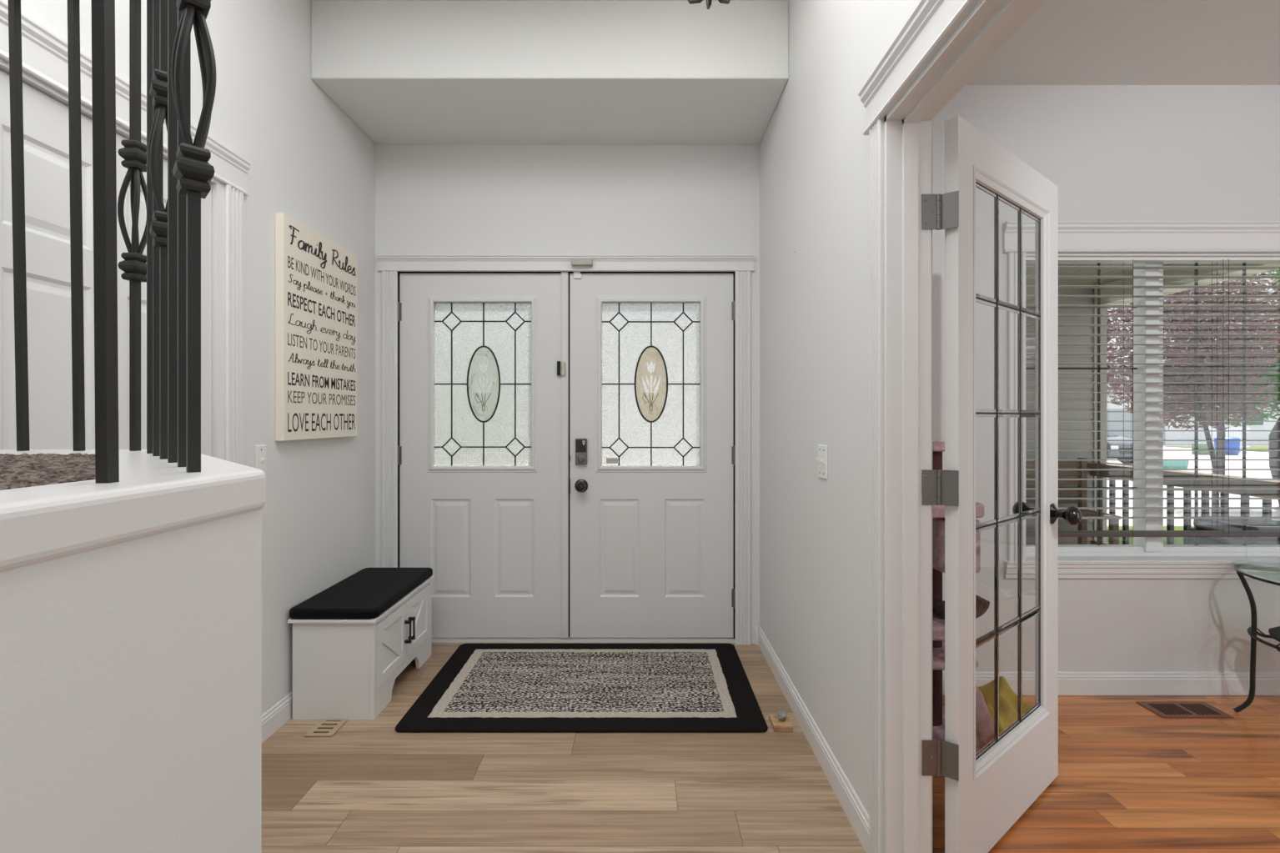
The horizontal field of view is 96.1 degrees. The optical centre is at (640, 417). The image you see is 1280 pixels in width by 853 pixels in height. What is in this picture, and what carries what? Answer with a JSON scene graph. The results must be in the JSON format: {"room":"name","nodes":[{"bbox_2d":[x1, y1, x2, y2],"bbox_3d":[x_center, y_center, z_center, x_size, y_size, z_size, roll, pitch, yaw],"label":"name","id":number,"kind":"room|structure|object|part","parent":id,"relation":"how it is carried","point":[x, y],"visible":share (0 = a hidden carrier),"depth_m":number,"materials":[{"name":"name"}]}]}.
{"room":"entrance hall","nodes":[
{"label":"entrance hall","id":0,"kind":"room"},
{"bbox_2d":[0,508,261,852],"bbox_3d":[-0.669,0.683,0.113,0.803,1.134,2.582,0,0,-21],"label":"wall","id":1,"kind":"structure","parent":0,"point":[131,671],"depth_m":0.55,"materials":[{"name":"white paint"}]},
{"bbox_2d":[0,452,95,490],"bbox_3d":[-1.025,0.067,0.370,0.880,0.007,1.340,0,0,0],"label":"floor","id":2,"kind":"structure","parent":1,"relation":"on","point":[23,470],"depth_m":0.73,"materials":[{"name":"carpet"}]},
{"bbox_2d":[0,449,266,572],"bbox_3d":[-0.667,0.091,0.116,0.804,0.052,2.583,0,0,-21],"label":"trim","id":3,"kind":"structure","parent":1,"relation":"on","point":[153,495],"depth_m":0.54,"materials":[{"name":"white paint"}]},
{"bbox_2d":[7,0,30,451],"bbox_3d":[-1.221,-0.390,1.130,0.031,0.920,0.013,0,0,0],"label":"baluster","id":4,"kind":"object","parent":3,"relation":"on","point":[14,6],"visible":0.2,"depth_m":1.12,"materials":[{"name":"black metal"}]},
{"bbox_2d":[67,0,85,451],"bbox_3d":[-1.108,-0.390,1.130,0.025,0.920,0.013,0,0,0],"label":"baluster","id":5,"kind":"object","parent":3,"relation":"on","point":[73,9],"visible":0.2,"depth_m":1.12,"materials":[{"name":"black metal"}]},
{"bbox_2d":[90,0,119,483],"bbox_3d":[-0.538,-0.390,0.577,0.021,0.920,0.013,0,0,0],"label":"baluster","id":6,"kind":"object","parent":3,"relation":"on","point":[103,73],"visible":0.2,"depth_m":0.57,"materials":[{"name":"black metal"}]},
{"bbox_2d":[117,0,146,451],"bbox_3d":[-0.992,-0.390,1.130,0.040,0.920,0.040,0,0,0],"label":"baluster","id":7,"kind":"object","parent":3,"relation":"on","point":[133,153],"visible":0.91,"depth_m":1.12,"materials":[{"name":"black metal"}]},
{"bbox_2d":[117,167,146,254],"bbox_3d":[-0.992,-0.405,1.130,0.040,0.181,0.040,0,0,0],"label":"basket","id":8,"kind":"object","parent":7,"relation":"on","point":[134,176],"depth_m":1.12,"materials":[{"name":"black metal"}]},
{"bbox_2d":[146,0,152,453],"bbox_3d":[-0.892,-0.390,1.050,0.013,0.920,0.013,0,0,-45],"label":"baluster","id":9,"kind":"object","parent":3,"relation":"on","point":[149,2],"visible":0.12,"depth_m":1.04,"materials":[{"name":"black metal"}]},
{"bbox_2d":[147,0,167,459],"bbox_3d":[-0.750,-0.390,0.907,0.040,0.920,0.040,0,0,-45],"label":"baluster","id":10,"kind":"object","parent":3,"relation":"on","point":[158,88],"visible":0.58,"depth_m":0.90,"materials":[{"name":"black metal"}]},
{"bbox_2d":[147,105,167,212],"bbox_3d":[-0.750,-0.405,0.907,0.040,0.181,0.040,0,0,-45],"label":"basket","id":11,"kind":"object","parent":10,"relation":"on","point":[161,113],"depth_m":0.89,"materials":[{"name":"black metal"}]},
{"bbox_2d":[152,0,163,456],"bbox_3d":[-0.821,-0.390,0.979,0.013,0.920,0.013,0,0,-45],"label":"baluster","id":12,"kind":"object","parent":3,"relation":"on","point":[155,2],"visible":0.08,"depth_m":0.97,"materials":[{"name":"black metal"}]},
{"bbox_2d":[167,0,177,462],"bbox_3d":[-0.678,-0.390,0.836,0.013,0.920,0.013,0,0,-45],"label":"baluster","id":13,"kind":"object","parent":3,"relation":"on","point":[172,4],"visible":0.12,"depth_m":0.83,"materials":[{"name":"black metal"}]},
{"bbox_2d":[177,9,190,466],"bbox_3d":[-0.607,-0.390,0.764,0.013,0.920,0.013,0,0,-45],"label":"baluster","id":14,"kind":"object","parent":3,"relation":"on","point":[181,198],"visible":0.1,"depth_m":0.76,"materials":[{"name":"black metal"}]},
{"bbox_2d":[170,0,216,472],"bbox_3d":[-0.535,-0.390,0.689,0.040,0.920,0.040,0,0,-45],"label":"baluster","id":15,"kind":"object","parent":3,"relation":"on","point":[193,170],"visible":0.98,"depth_m":0.68,"materials":[{"name":"black metal"}]},
{"bbox_2d":[170,4,216,148],"bbox_3d":[-0.535,-0.405,0.689,0.040,0.181,0.040,0,0,-45],"label":"basket","id":16,"kind":"object","parent":15,"relation":"on","point":[195,14],"depth_m":0.68,"materials":[{"name":"black metal"}]},
{"bbox_2d":[3,0,375,714],"bbox_3d":[-1.525,-0.300,-0.050,0.120,3.100,6.700,0,0,0],"label":"wall","id":17,"kind":"structure","parent":0,"point":[311,164],"depth_m":2.36,"materials":[{"name":"white paint"}]},
{"bbox_2d":[0,70,211,456],"bbox_3d":[-1.494,0.218,1.603,0.035,2.040,0.757,0,0,0],"label":"door","id":18,"kind":"structure","parent":17,"relation":"in","point":[46,127],"depth_m":1.45,"materials":[{"name":"white paint"}]},
{"bbox_2d":[0,0,250,465],"bbox_3d":[-1.502,0.154,1.603,0.126,2.192,1.045,0,0,0],"label":"trim","id":19,"kind":"structure","parent":17,"relation":"attached to","point":[44,54],"depth_m":1.99,"materials":[{"name":"white paint"}]},
{"bbox_2d":[255,444,266,475],"bbox_3d":[-1.456,0.165,2.215,0.018,0.120,0.062,0,0,0],"label":"light switch","id":20,"kind":"object","parent":17,"relation":"attached to","point":[260,450],"visible":0.77,"depth_m":2.21,"materials":[{"name":"white plastic"}]},
{"bbox_2d":[261,691,292,742],"bbox_3d":[-1.458,1.200,2.636,0.013,0.100,1.063,0,0,0],"label":"baseboard","id":21,"kind":"structure","parent":17,"relation":"attached to","point":[274,718],"depth_m":2.30,"materials":[{"name":"white paint"}]},
{"bbox_2d":[275,213,357,441],"bbox_3d":[-1.446,-0.363,2.607,0.036,0.913,0.605,0,0,0],"label":"wall sign","id":22,"kind":"object","parent":17,"relation":"attached to","point":[316,278],"visible":1,"depth_m":2.51,"materials":[{"name":"beige fabric"}]},
{"bbox_2d":[311,0,788,145],"bbox_3d":[-0.403,-1.728,2.917,2.125,0.443,0.725,0,0,0],"label":"ceiling","id":23,"kind":"structure","parent":0,"point":[404,72],"depth_m":2.56,"materials":[{"name":"white paint"}]},
{"bbox_2d":[310,0,789,1],"bbox_3d":[-0.405,-1.910,-0.420,2.360,0.120,5.960,0,0,0],"label":"ceiling","id":24,"kind":"structure","parent":0,"point":[310,0],"depth_m":2.55,"materials":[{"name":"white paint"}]},
{"bbox_2d":[687,0,730,9],"bbox_3d":[0.235,-1.609,1.900,0.244,0.431,0.244,0,0,0],"label":"pendant light","id":25,"kind":"object","parent":24,"relation":"hanging from","point":[690,2],"visible":1,"depth_m":1.95,"materials":[{"name":"black metal"}]},
{"bbox_2d":[375,145,759,643],"bbox_3d":[-0.403,-0.178,3.240,2.125,2.857,0.120,0,0,0],"label":"wall","id":26,"kind":"structure","parent":0,"point":[430,199],"depth_m":3.18,"materials":[{"name":"white paint"}]},
{"bbox_2d":[397,271,569,637],"bbox_3d":[-0.874,0.206,3.202,0.962,2.029,0.076,0,0,0],"label":"door","id":27,"kind":"structure","parent":26,"relation":"in","point":[484,448],"depth_m":3.20,"materials":[{"name":"white paint"}]},
{"bbox_3d":[-0.877,-0.186,3.197,0.615,0.981,0.022,0,0,0],"label":"glazing frame","id":28,"kind":"part","parent":27,"relation":"part of","materials":[{"name":"white paint"}]},
{"bbox_3d":[-0.877,-0.186,3.215,0.543,0.909,0.005,0,0,0],"label":"glass","id":29,"kind":"part","parent":27,"relation":"part of","materials":[{"name":"white"}]},
{"bbox_3d":[-0.875,-0.188,3.210,0.180,0.422,0.003,0,0,0],"label":"oval pane","id":30,"kind":"part","parent":27,"relation":"part of","materials":[{"name":"white"}]},
{"bbox_2d":[376,255,755,645],"bbox_3d":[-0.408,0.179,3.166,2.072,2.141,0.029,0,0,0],"label":"trim","id":31,"kind":"structure","parent":26,"relation":"attached to","point":[389,266],"depth_m":3.17,"materials":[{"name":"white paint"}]},
{"bbox_2d":[571,258,592,266],"bbox_3d":[-0.320,-0.852,3.151,0.115,0.035,0.033,0,0,0],"label":"sensor","id":32,"kind":"object","parent":26,"relation":"attached to","point":[574,262],"visible":1,"depth_m":3.13,"materials":[{"name":"beige plastic"}]},
{"bbox_2d":[431,637,735,644],"bbox_3d":[-0.409,1.239,3.218,1.883,0.022,0.100,0,0,0],"label":"threshold","id":33,"kind":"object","parent":26,"relation":"attached to","point":[434,640],"depth_m":3.18,"materials":[{"name":"grey"}]},
{"bbox_2d":[569,271,734,637],"bbox_3d":[0.070,0.204,3.183,0.929,2.033,0.114,0,0,0],"label":"door","id":34,"kind":"structure","parent":26,"relation":"in","point":[652,449],"depth_m":3.20,"materials":[{"name":"white paint"}]},
{"bbox_3d":[-0.328,0.378,3.161,0.074,0.074,0.070,0,0,0],"label":"knob","id":35,"kind":"part","parent":34,"relation":"part of","materials":[{"name":"black metal"}]},
{"bbox_3d":[0.059,-0.186,3.197,0.620,0.981,0.022,0,0,0],"label":"glazing frame","id":36,"kind":"part","parent":34,"relation":"part of","materials":[{"name":"white paint"}]},
{"bbox_3d":[0.059,-0.186,3.215,0.548,0.909,0.005,0,0,0],"label":"glass","id":37,"kind":"part","parent":34,"relation":"part of","materials":[{"name":"white"}]},
{"bbox_3d":[0.060,-0.188,3.210,0.180,0.422,0.003,0,0,0],"label":"oval pane","id":38,"kind":"part","parent":34,"relation":"part of","materials":[{"name":"beige glass"}]},
{"bbox_2d":[754,626,757,644],"bbox_3d":[0.639,1.200,3.174,0.016,0.100,0.013,0,0,0],"label":"baseboard","id":39,"kind":"structure","parent":26,"relation":"attached to","point":[755,627],"depth_m":3.17,"materials":[{"name":"white paint"}]},
{"bbox_2d":[261,643,1279,852],"bbox_3d":[1.867,1.310,-0.090,6.665,0.120,6.620,0,0,0],"label":"floor","id":40,"kind":"structure","parent":0,"point":[368,786],"depth_m":1.94,"materials":[{"name":"brown wood"}]},
{"bbox_2d":[303,719,347,736],"bbox_3d":[-1.263,1.247,2.312,0.110,0.006,0.121,0,0,0],"label":"floor vent","id":41,"kind":"object","parent":40,"relation":"in","point":[323,727],"visible":1,"depth_m":2.31,"materials":[{"name":"beige metal"}]},
{"bbox_2d":[287,567,434,720],"bbox_3d":[-1.264,1.020,2.704,0.389,0.461,0.680,0,0,0],"label":"storage bench","id":42,"kind":"object","parent":40,"relation":"on","point":[352,640],"visible":1,"depth_m":2.38,"materials":[{"name":"white laminate"}]},
{"bbox_2d":[289,567,432,618],"bbox_3d":[-1.273,0.810,2.704,0.370,0.042,0.680,0,0,0],"label":"seat cushion","id":43,"kind":"object","parent":42,"relation":"on","point":[368,593],"depth_m":2.57,"materials":[{"name":"black fabric"}]},
{"bbox_3d":[-1.105,1.000,2.554,0.017,0.269,0.296,0,0,0],"label":"cabinet door","id":44,"kind":"part","parent":42,"relation":"part of","materials":[{"name":"white laminate"}]},
{"bbox_3d":[-1.083,0.998,2.682,0.029,0.105,0.014,0,0,0],"label":"handle","id":45,"kind":"part","parent":42,"relation":"part of","materials":[{"name":"black metal"}]},
{"bbox_3d":[-1.083,0.998,2.726,0.029,0.105,0.014,0,0,0],"label":"handle","id":46,"kind":"part","parent":42,"relation":"part of","materials":[{"name":"black metal"}]},
{"bbox_3d":[-1.105,1.000,2.854,0.017,0.269,0.296,0,0,0],"label":"cabinet door","id":47,"kind":"part","parent":42,"relation":"part of","materials":[{"name":"white laminate"}]},
{"bbox_2d":[395,643,767,732],"bbox_3d":[-0.236,1.242,2.721,1.497,0.013,0.883,0,0,0],"label":"rug","id":48,"kind":"object","parent":40,"relation":"on","point":[481,687],"visible":1,"depth_m":2.60,"materials":[{"name":"black fabric"}]},
{"bbox_2d":[768,714,792,731],"bbox_3d":[0.569,1.238,2.337,0.074,0.021,0.095,0,0,0],"label":"wood block","id":49,"kind":"object","parent":40,"relation":"on","point":[777,725],"visible":0.94,"depth_m":2.31,"materials":[{"name":"brown wood"}]},
{"bbox_2d":[776,709,786,721],"bbox_3d":[0.574,1.210,2.336,0.041,0.048,0.032,0,0,0],"label":"stone","id":50,"kind":"object","parent":49,"relation":"on","point":[781,715],"visible":1,"depth_m":2.33,"materials":[{"name":"white stone"}]},
{"bbox_2d":[932,441,993,753],"bbox_3d":[1.095,0.672,2.223,0.430,1.154,0.395,0,0,0],"label":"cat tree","id":51,"kind":"object","parent":40,"relation":"on","point":[984,723],"visible":0.16,"depth_m":2.14,"materials":[{"name":"pink fabric"}]},
{"bbox_3d":[1.150,0.665,2.280,0.084,1.070,0.084,0,0,0],"label":"post","id":52,"kind":"part","parent":51,"relation":"part of","materials":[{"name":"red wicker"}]},
{"bbox_2d":[977,676,1032,733],"bbox_3d":[1.475,1.157,2.360,0.320,0.179,0.280,0,0,0],"label":"blanket","id":53,"kind":"object","parent":40,"relation":"on","point":[1007,697],"visible":0.36,"depth_m":2.30,"materials":[{"name":"yellow fabric"}]},
{"bbox_2d":[1135,701,1234,717],"bbox_3d":[2.323,1.248,2.459,0.297,0.004,0.133,0,0,0],"label":"floor vent","id":54,"kind":"object","parent":40,"relation":"in","point":[1163,709],"visible":1,"depth_m":2.46,"materials":[{"name":"brown metal"}]},
{"bbox_2d":[1230,558,1279,712],"bbox_3d":[2.780,0.941,2.288,0.600,0.616,0.604,0,0,0],"label":"side table","id":55,"kind":"object","parent":40,"relation":"on","point":[1252,630],"visible":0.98,"depth_m":2.41,"materials":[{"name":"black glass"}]},
{"bbox_3d":[2.547,0.949,2.424,0.071,0.600,0.017,0,0,30],"label":"leg","id":56,"kind":"part","parent":55,"relation":"part of","materials":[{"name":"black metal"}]},
{"bbox_3d":[2.780,0.638,2.290,0.600,0.011,0.600,0,0,0],"label":"glass","id":57,"kind":"part","parent":55,"relation":"part of","materials":[{"name":"clear glass"}]},
{"bbox_2d":[1246,626,1279,652],"bbox_3d":[2.780,0.940,2.290,0.504,0.064,0.504,0,0,0],"label":"shelf","id":58,"kind":"object","parent":55,"relation":"attached to","point":[1252,634],"depth_m":2.41,"materials":[{"name":"black metal"}]},
{"bbox_2d":[1268,626,1279,642],"bbox_3d":[2.780,0.901,2.290,0.380,0.067,0.380,0,0,0],"label":"cushion","id":59,"kind":"object","parent":55,"relation":"on","point":[1274,632],"visible":1,"depth_m":2.39,"materials":[{"name":"grey fabric"}]},
{"bbox_2d":[759,0,919,815],"bbox_3d":[0.718,-0.300,-0.050,0.115,3.100,6.700,0,0,0],"label":"wall","id":60,"kind":"structure","parent":0,"point":[814,148],"depth_m":2.11,"materials":[{"name":"white paint"}]},
{"bbox_2d":[757,626,868,852],"bbox_3d":[0.653,1.200,2.397,0.013,0.100,1.543,0,0,0],"label":"baseboard","id":61,"kind":"structure","parent":60,"relation":"attached to","point":[858,817],"depth_m":2.05,"materials":[{"name":"white paint"}]},
{"bbox_2d":[816,444,827,479],"bbox_3d":[0.651,0.158,2.075,0.018,0.120,0.098,0,0,0],"label":"light switch","id":62,"kind":"object","parent":60,"relation":"attached to","point":[822,449],"visible":1,"depth_m":2.06,"materials":[{"name":"white plastic"}]},
{"bbox_2d":[858,0,1048,852],"bbox_3d":[0.710,0.159,0.725,0.173,2.182,1.850,0,0,0],"label":"trim","id":63,"kind":"structure","parent":60,"relation":"attached to","point":[941,45],"depth_m":1.54,"materials":[{"name":"white paint"}]},
{"bbox_2d":[922,115,1081,852],"bbox_3d":[1.107,0.218,1.750,0.825,2.036,0.197,0,0,-38],"label":"door","id":64,"kind":"structure","parent":60,"relation":"in","point":[987,790],"depth_m":1.66,"materials":[{"name":"white paint"}]},
{"bbox_3d":[1.348,0.325,2.010,0.070,0.070,0.081,0,0,-38],"label":"knob","id":65,"kind":"part","parent":64,"relation":"part of","materials":[{"name":"black metal"}]},
{"bbox_3d":[1.419,0.325,1.918,0.070,0.070,0.081,0,0,-38],"label":"knob","id":66,"kind":"part","parent":64,"relation":"part of","materials":[{"name":"black metal"}]},
{"bbox_2d":[1025,288,1106,544],"bbox_3d":[3.360,-0.020,6.787,2.320,2.660,2.425,0,0,0],"label":"wall","id":67,"kind":"structure","parent":0,"point":[1030,397],"depth_m":5.59,"materials":[{"name":"grey paint"}]},
{"bbox_2d":[1025,263,1172,285],"bbox_3d":[2.900,-1.320,4.322,3.200,0.100,3.155,0,0,0],"label":"ceiling","id":68,"kind":"structure","parent":0,"point":[1028,272],"depth_m":5.08,"materials":[{"name":"yellow"}]},
{"bbox_2d":[1093,263,1279,308],"bbox_3d":[4.510,-1.225,4.322,0.220,0.290,3.155,0,0,0],"label":"beam","id":69,"kind":"structure","parent":68,"relation":"attached to","point":[1103,301],"depth_m":4.70,"materials":[{"name":"beige paint"}]},
{"bbox_2d":[932,85,1279,672],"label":"wall","id":70,"kind":"structure","parent":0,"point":[1111,153],"depth_m":2.61,"materials":[{"name":"white paint"}]},
{"bbox_3d":[4.380,1.210,4.168,0.040,0.040,2.805,0,0,0],"label":"rail","id":71,"kind":"part","parent":70,"relation":"part of","materials":[{"name":"black metal"}]},
{"bbox_2d":[942,672,1279,695],"bbox_3d":[2.987,1.200,2.599,4.425,0.100,0.013,0,0,0],"label":"baseboard","id":72,"kind":"structure","parent":70,"relation":"attached to","point":[1069,683],"depth_m":2.59,"materials":[{"name":"white paint"}]},
{"bbox_2d":[1002,220,1279,578],"bbox_3d":[2.595,-0.078,2.657,1.910,1.602,0.176,0,0,0],"label":"window","id":73,"kind":"structure","parent":70,"relation":"attached to","point":[1147,558],"depth_m":2.59,"materials":[{"name":"white paint"}]},
{"bbox_2d":[1025,256,1279,537],"bbox_3d":[2.592,-0.009,2.637,1.691,1.450,0.066,0,0,0],"label":"window blind","id":74,"kind":"object","parent":70,"relation":"attached to","point":[1123,533],"visible":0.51,"depth_m":2.64,"materials":[{"name":"white plastic"}]},
{"bbox_3d":[2.592,0.532,2.643,1.687,0.022,0.048,0,0,0],"label":"rail","id":75,"kind":"part","parent":74,"relation":"part of","materials":[{"name":"white"}]},
{"bbox_3d":[2.695,-0.095,2.643,0.910,1.254,0.054,0,0,0],"label":"ladder cord","id":76,"kind":"part","parent":74,"relation":"part of","materials":[{"name":"grey fabric"}]},
{"bbox_3d":[4.380,0.833,4.168,0.140,0.795,2.805,0,0,0],"label":"porch railing","id":77,"kind":"part","parent":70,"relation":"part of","materials":[{"name":"wood"}]},
{"bbox_3d":[4.380,0.497,4.168,0.140,0.125,2.805,0,0,0],"label":"rail","id":78,"kind":"part","parent":70,"relation":"part of","materials":[{"name":"wood"}]},
{"bbox_2d":[965,0,1279,85],"bbox_3d":[3.038,-1.567,0.122,4.525,0.120,5.245,0,0,0],"label":"ceiling","id":79,"kind":"structure","parent":0,"point":[1066,42],"depth_m":2.33,"materials":[{"name":"white paint"}]},
{"label":"outside","id":80,"kind":"structure","parent":0,"visible":0},
{"bbox_2d":[1106,444,1279,526],"bbox_3d":[35.000,1.800,75.000,210.000,0.300,170.000,0,0,0],"label":"ground","id":81,"kind":"structure","parent":80,"point":[1167,454],"depth_m":14.88,"materials":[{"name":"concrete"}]},
{"bbox_2d":[1106,429,1133,463],"bbox_3d":[16.365,0.895,21.815,1.940,1.510,4.520,0,0,-9],"label":"car","id":82,"kind":"object","parent":81,"relation":"on","point":[1110,436],"visible":0.23,"depth_m":19.60,"materials":[{"name":"grey paint"}]},
{"bbox_2d":[1119,447,1133,453],"bbox_3d":[16.698,1.130,19.615,0.840,0.200,0.070,0,0,-9],"label":"grille","id":83,"kind":"object","parent":82,"relation":"attached to","point":[1121,452],"depth_m":19.56,"materials":[{"name":"black metal"}]},
{"bbox_2d":[1106,526,1194,544],"bbox_3d":[10.450,1.660,6.700,11.100,0.080,3.800,0,0,0],"label":"lawn","id":84,"kind":"structure","parent":81,"relation":"on","point":[1177,540],"depth_m":7.74,"materials":[{"name":"green plant"}]},
{"bbox_2d":[1163,460,1189,468],"bbox_3d":[17.200,1.510,18.600,0.712,0.280,0.400,0,0,0],"label":"tub","id":85,"kind":"object","parent":81,"relation":"on","point":[1167,464],"visible":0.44,"depth_m":18.40,"materials":[{"name":"teal plastic"}]},
{"bbox_2d":[1106,272,1279,516],"bbox_3d":[8.279,-0.384,8.782,3.165,4.082,2.264,0,0,-25],"label":"tree","id":86,"kind":"object","parent":81,"relation":"on","point":[1207,397],"visible":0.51,"depth_m":8.23,"materials":[{"name":"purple plant"}]},
{"bbox_2d":[1106,364,1279,444],"bbox_3d":[34.750,-1.050,40.000,14.700,5.400,9.200,0,0,0],"label":"house","id":87,"kind":"structure","parent":81,"relation":"on","point":[1111,416],"depth_m":36.00,"materials":[{"name":"white paint"}]},
{"bbox_3d":[30.700,0.550,35.975,4.200,2.200,0.050,0,0,0],"label":"garage door","id":88,"kind":"part","parent":87,"relation":"part of","materials":[{"name":"grey"}]},
{"bbox_3d":[38.300,-0.050,35.945,1.200,1.000,0.030,0,0,0],"label":"pane","id":89,"kind":"part","parent":87,"relation":"part of","materials":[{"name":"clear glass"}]},
{"bbox_2d":[1191,443,1209,454],"bbox_3d":[25.190,1.400,25.800,0.620,0.500,0.400,0,0,0],"label":"utility box","id":90,"kind":"object","parent":81,"relation":"on","point":[1201,446],"visible":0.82,"depth_m":25.60,"materials":[{"name":"green metal"}]},
{"bbox_2d":[1163,446,1269,451],"bbox_3d":[10.257,1.660,18.552,103.581,0.080,17.544,0,0,-15],"label":"lawn","id":91,"kind":"structure","parent":81,"relation":"on","point":[1250,447],"depth_m":31.49,"materials":[{"name":"green plant"}]},
{"bbox_2d":[1164,269,1279,506],"bbox_3d":[11.759,-0.673,10.589,3.946,4.770,2.876,0,0,0],"label":"leafy tree","id":92,"kind":"object","parent":81,"relation":"on","point":[1273,435],"visible":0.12,"depth_m":10.40,"materials":[{"name":"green plant"}]},
{"bbox_2d":[1165,356,1279,475],"bbox_3d":[15.596,-0.229,15.493,2.650,3.766,2.478,0,0,0],"label":"leafy tree","id":93,"kind":"object","parent":81,"relation":"on","point":[1221,434],"visible":0.02,"depth_m":15.43,"materials":[{"name":"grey plant"}]},
{"bbox_2d":[1213,436,1240,455],"bbox_3d":[26.300,1.250,25.800,0.860,0.800,0.860,0,0,0],"label":"recycling bin","id":94,"kind":"object","parent":81,"relation":"on","point":[1232,444],"visible":0.59,"depth_m":25.45,"materials":[{"name":"blue plastic"}]},
{"bbox_3d":[26.300,0.920,25.800,0.860,0.140,0.860,0,0,0],"label":"lid","id":95,"kind":"part","parent":94,"relation":"part of","materials":[{"name":"blue plastic"}]},
{"bbox_2d":[1208,426,1249,452],"bbox_3d":[27.925,1.050,27.325,2.050,1.200,0.050,0,0,0],"label":"picket fence","id":96,"kind":"object","parent":81,"relation":"on","point":[1209,428],"visible":0.23,"depth_m":27.31,"materials":[{"name":"white paint"}]},
{"bbox_3d":[1.275,1.530,4.522,6.950,0.440,3.555,0,0,0],"label":"floor","id":97,"kind":"structure","parent":81,"relation":"on","visible":0},
{"bbox_2d":[1025,457,1120,544],"bbox_3d":[3.600,0.845,5.245,1.200,0.930,0.430,0,0,0],"label":"bench","id":98,"kind":"object","parent":97,"relation":"on","point":[1113,524],"visible":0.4,"depth_m":5.43,"materials":[{"name":"brown wood"}]},
{"bbox_3d":[3.600,0.605,5.445,1.200,0.410,0.030,0,0,0],"label":"backrest","id":99,"kind":"part","parent":98,"relation":"part of","materials":[{"name":"brown wood"}]},
{"bbox_3d":[3.600,0.875,5.225,1.200,0.030,0.390,0,0,0],"label":"seat","id":100,"kind":"part","parent":98,"relation":"part of","materials":[{"name":"brown wood"}]},
{"bbox_3d":[4.175,0.845,5.435,0.050,0.930,0.050,0,0,0],"label":"leg","id":101,"kind":"part","parent":98,"relation":"part of","materials":[{"name":"brown wood"}]},
{"bbox_3d":[4.175,1.100,5.075,0.050,0.420,0.050,0,0,0],"label":"leg","id":102,"kind":"part","parent":98,"relation":"part of","materials":[{"name":"brown wood"}]},
{"bbox_2d":[1186,516,1279,544],"bbox_3d":[3.840,0.980,3.620,0.460,0.660,0.440,0,0,0],"label":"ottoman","id":103,"kind":"object","parent":97,"relation":"on","point":[1203,524],"visible":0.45,"depth_m":3.57,"materials":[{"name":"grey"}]}
]}

